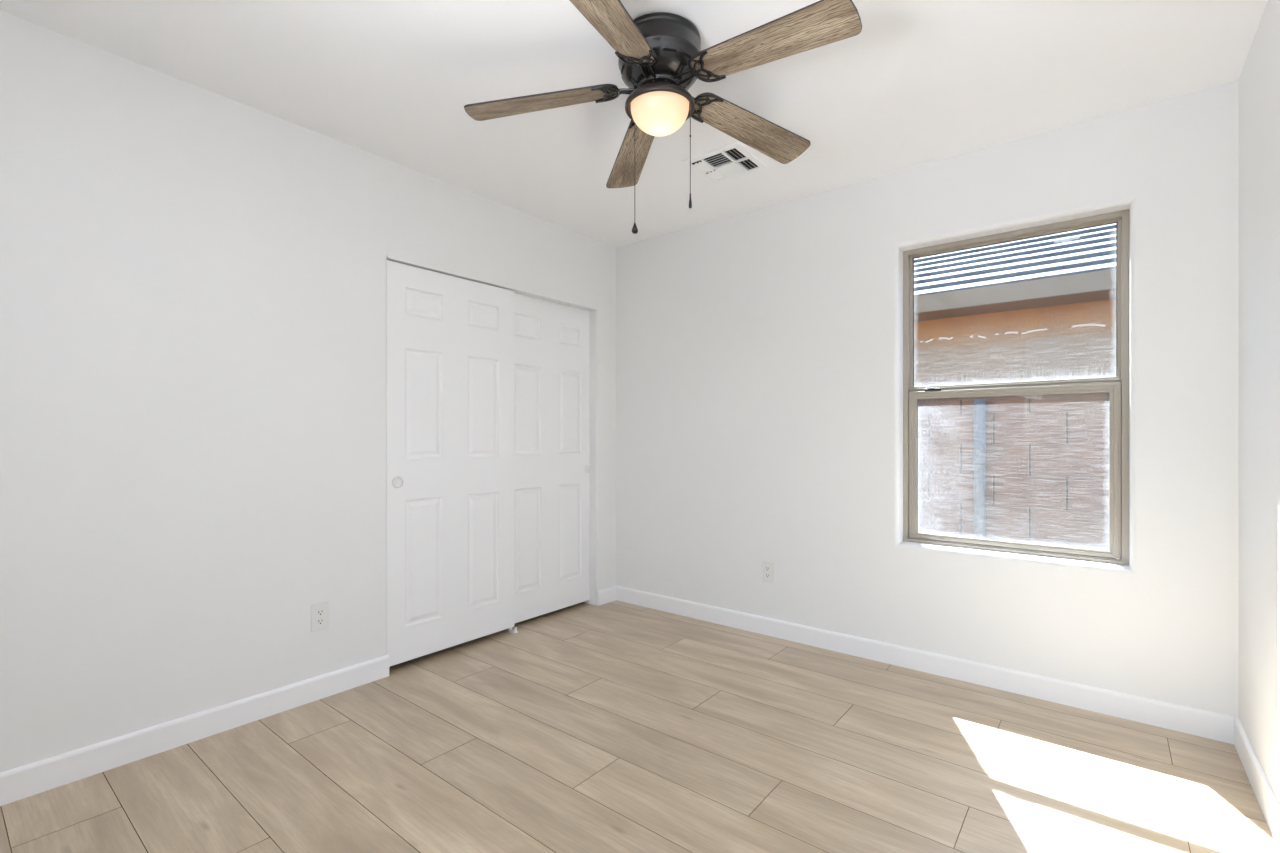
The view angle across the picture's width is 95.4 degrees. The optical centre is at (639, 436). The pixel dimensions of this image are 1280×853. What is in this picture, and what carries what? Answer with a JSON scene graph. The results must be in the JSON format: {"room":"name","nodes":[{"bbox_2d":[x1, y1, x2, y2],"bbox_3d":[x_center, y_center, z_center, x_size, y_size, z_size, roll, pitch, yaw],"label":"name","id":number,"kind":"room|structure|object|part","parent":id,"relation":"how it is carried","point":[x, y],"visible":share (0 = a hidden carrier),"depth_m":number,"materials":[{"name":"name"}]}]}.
{"room":"empty bedroom","nodes":[
{"label":"empty bedroom","id":0,"kind":"room"},
{"bbox_2d":[0,10,615,771],"bbox_3d":[-1.213,-0.069,2.819,0.115,2.600,3.200,0,0,39],"label":"wall","id":1,"kind":"structure","parent":0,"point":[193,278],"depth_m":2.16,"materials":[{"name":"paint"}]},
{"bbox_2d":[0,655,388,805],"bbox_3d":[-1.675,1.082,2.139,0.013,0.098,1.561,0,0,39],"label":"baseboard","id":2,"kind":"structure","parent":1,"relation":"attached to","point":[24,781],"depth_m":2.11,"materials":[{"name":"paint"}]},
{"bbox_2d":[311,601,328,631],"bbox_3d":[-1.381,0.779,2.511,0.008,0.118,0.072,0,0,39],"label":"wall outlet","id":3,"kind":"object","parent":1,"relation":"attached to","point":[320,611],"visible":1,"depth_m":2.51,"materials":[{"name":"white plastic"}]},
{"bbox_2d":[316,618,324,624],"bbox_3d":[-1.379,0.798,2.510,0.002,0.028,0.034,0,0,39],"label":"receptacle","id":4,"kind":"object","parent":3,"relation":"attached to","point":[319,621],"depth_m":2.51,"materials":[{"name":"white plastic"}]},
{"bbox_2d":[316,609,324,615],"bbox_3d":[-1.379,0.759,2.510,0.002,0.028,0.034,0,0,39],"label":"receptacle","id":5,"kind":"object","parent":3,"relation":"attached to","point":[319,612],"depth_m":2.51,"materials":[{"name":"white plastic"}]},
{"bbox_2d":[387,260,513,666],"bbox_3d":[-0.978,0.131,3.060,0.042,1.933,0.780,0,0,39],"label":"door","id":6,"kind":"structure","parent":1,"relation":"in","point":[450,339],"depth_m":3.02,"materials":[{"name":"paint"}]},
{"bbox_3d":[-1.164,0.221,2.800,0.008,0.058,0.058,0,0,39],"label":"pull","id":7,"kind":"part","parent":6,"relation":"part of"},
{"bbox_2d":[387,245,596,309],"bbox_3d":[-0.740,-0.875,3.318,0.006,0.063,1.451,0,0,39],"label":"trim","id":8,"kind":"structure","parent":1,"relation":"attached to","point":[395,253],"depth_m":3.17,"materials":[{"name":"paint"}]},
{"bbox_2d":[514,293,589,623],"bbox_3d":[-0.573,0.122,3.658,0.042,1.963,0.780,0,0,39],"label":"door","id":9,"kind":"structure","parent":1,"relation":"in","point":[551,339],"depth_m":3.65,"materials":[{"name":"paint"}]},
{"bbox_3d":[-0.352,0.221,3.907,0.008,0.058,0.058,0,0,39],"label":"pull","id":10,"kind":"part","parent":9,"relation":"part of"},
{"bbox_2d":[597,585,615,605],"bbox_3d":[-0.222,1.082,3.953,0.013,0.098,0.190,0,0,39],"label":"baseboard","id":11,"kind":"structure","parent":1,"relation":"attached to","point":[606,595],"depth_m":3.94,"materials":[{"name":"paint"}]},
{"bbox_2d":[0,0,1267,246],"bbox_3d":[-0.198,-1.339,2.038,3.946,0.060,3.480,0,0,39],"label":"ceiling","id":12,"kind":"structure","parent":0,"point":[922,82],"depth_m":2.12,"materials":[{"name":"paint"}]},
{"bbox_2d":[464,0,861,233],"bbox_3d":[0.095,-0.999,1.892,1.218,0.618,1.258,0,0,39],"label":"ceiling fan","id":13,"kind":"object","parent":12,"relation":"hanging from","point":[660,55],"visible":1,"depth_m":1.83,"materials":[{"name":"brown wood"}]},
{"bbox_3d":[-0.328,-1.123,1.955,0.516,0.006,0.141,-6,11,5],"label":"blade","id":14,"kind":"part","parent":13,"relation":"part of","materials":[{"name":"brown wood"}]},
{"bbox_3d":[-0.086,-1.123,1.558,0.141,0.006,0.516,12,11,21],"label":"blade","id":15,"kind":"part","parent":13,"relation":"part of","materials":[{"name":"brown wood"}]},
{"bbox_3d":[-0.026,-1.123,2.307,0.141,0.006,0.516,-12,-4,-14],"label":"blade","id":16,"kind":"part","parent":13,"relation":"part of","materials":[{"name":"brown wood"}]},
{"bbox_3d":[-0.018,-0.904,1.981,0.006,0.353,0.005,0,0,39],"label":"pull chain","id":17,"kind":"part","parent":13,"relation":"part of","materials":[{"name":"metal"}]},
{"bbox_3d":[0.066,-1.051,1.923,0.193,0.092,0.193,0,0,39],"label":"lamp shade","id":18,"kind":"part","parent":13,"relation":"part of","materials":[{"name":"white glass"}]},
{"bbox_3d":[0.162,-0.933,1.868,0.006,0.308,0.005,0,0,39],"label":"pull chain","id":19,"kind":"part","parent":13,"relation":"part of","materials":[{"name":"metal"}]},
{"bbox_3d":[0.403,-1.123,2.129,0.516,0.006,0.141,7,-15,-31],"label":"blade","id":20,"kind":"part","parent":13,"relation":"part of","materials":[{"name":"brown wood"}]},
{"bbox_3d":[0.365,-1.123,1.666,0.516,0.006,0.141,8,-6,40],"label":"blade","id":21,"kind":"part","parent":13,"relation":"part of","materials":[{"name":"brown wood"}]},
{"bbox_2d":[682,142,766,183],"bbox_3d":[0.410,-1.303,2.798,0.292,0.010,0.300,0,0,39],"label":"ceiling vent","id":22,"kind":"object","parent":12,"relation":"in","point":[731,161],"visible":0.99,"depth_m":2.79,"materials":[{"name":"white metal"}]},
{"bbox_2d":[0,600,1278,852],"bbox_3d":[-0.479,1.176,1.786,3.761,0.090,3.904,0,0,39],"label":"floor","id":23,"kind":"structure","parent":0,"point":[615,726],"depth_m":1.98,"materials":[{"name":"brown wood"}]},
{"bbox_2d":[507,627,517,633],"bbox_3d":[-0.736,1.106,3.365,0.066,0.050,0.034,0,0,39],"label":"guide","id":24,"kind":"object","parent":23,"relation":"on","point":[510,630],"visible":0.77,"depth_m":3.35,"materials":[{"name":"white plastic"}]},
{"bbox_2d":[616,80,1238,717],"bbox_3d":[0.839,-0.069,3.331,3.946,2.600,0.165,0,0,39],"label":"wall","id":25,"kind":"structure","parent":0,"point":[759,352],"depth_m":2.88,"materials":[{"name":"paint"}]},
{"bbox_2d":[762,561,773,582],"bbox_3d":[0.728,0.771,3.310,0.072,0.118,0.008,0,0,39],"label":"wall outlet","id":26,"kind":"object","parent":25,"relation":"attached to","point":[767,567],"visible":1,"depth_m":3.31,"materials":[{"name":"white plastic"}]},
{"bbox_2d":[616,586,1233,743],"bbox_3d":[1.011,1.082,3.079,3.005,0.098,0.013,0,0,39],"label":"baseboard","id":27,"kind":"structure","parent":25,"relation":"attached to","point":[1193,721],"depth_m":2.67,"materials":[{"name":"paint"}]},
{"bbox_2d":[903,209,1128,564],"bbox_3d":[1.698,-0.202,2.700,0.876,1.466,0.083,0,0,39],"label":"window","id":28,"kind":"structure","parent":25,"relation":"in","point":[1116,549],"depth_m":2.64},
{"bbox_3d":[1.686,0.149,2.688,0.754,0.672,0.004,0,0,39],"label":"pane","id":29,"kind":"part","parent":28,"relation":"part of","materials":[{"name":"clear glass"}]},
{"bbox_3d":[1.704,-0.577,2.711,0.806,0.660,0.004,0,0,39],"label":"pane","id":30,"kind":"part","parent":28,"relation":"part of","materials":[{"name":"clear glass"}]},
{"bbox_3d":[1.684,0.143,2.685,0.826,0.733,0.024,0,0,39],"label":"sash","id":31,"kind":"part","parent":28,"relation":"part of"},
{"bbox_3d":[1.700,-0.226,2.704,0.828,0.049,0.038,0,0,39],"label":"meeting rail","id":32,"kind":"part","parent":28,"relation":"part of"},
{"bbox_2d":[1239,0,1279,803],"bbox_3d":[1.262,-0.069,0.836,0.165,2.600,3.200,0,0,39],"label":"wall","id":33,"kind":"structure","parent":0,"point":[1259,79],"depth_m":1.83,"materials":[{"name":"paint"}]},
{"bbox_2d":[1234,717,1279,852],"bbox_3d":[1.193,1.082,0.892,0.013,0.098,3.200,0,0,39],"label":"baseboard","id":34,"kind":"structure","parent":33,"relation":"attached to","point":[1267,800],"depth_m":1.79,"materials":[{"name":"paint"}]},
{"label":"outside","id":35,"kind":"structure","parent":0,"visible":0},
{"bbox_3d":[8.712,1.431,11.120,19.000,0.200,21.834,0,0,39],"label":"ground","id":36,"kind":"structure","parent":35,"visible":0},
{"bbox_2d":[918,392,1108,546],"bbox_3d":[2.630,0.491,3.815,7.838,1.700,0.160,0,0,39],"label":"wall","id":37,"kind":"structure","parent":36,"relation":"on","point":[1057,451],"depth_m":3.79,"materials":[{"name":"beige brick"}]},
{"bbox_2d":[973,399,985,536],"bbox_3d":[2.293,0.546,3.929,0.080,1.590,0.080,0,0,39],"label":"pipe","id":38,"kind":"object","parent":37,"relation":"attached to","point":[979,427],"visible":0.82,"depth_m":3.90,"materials":[{"name":"metal"}]},
{"bbox_2d":[914,223,1115,384],"bbox_3d":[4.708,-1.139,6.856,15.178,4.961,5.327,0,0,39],"label":"window pane","id":39,"kind":"structure","parent":36,"relation":"on","point":[1045,306],"depth_m":5.13,"materials":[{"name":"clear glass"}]}
]}

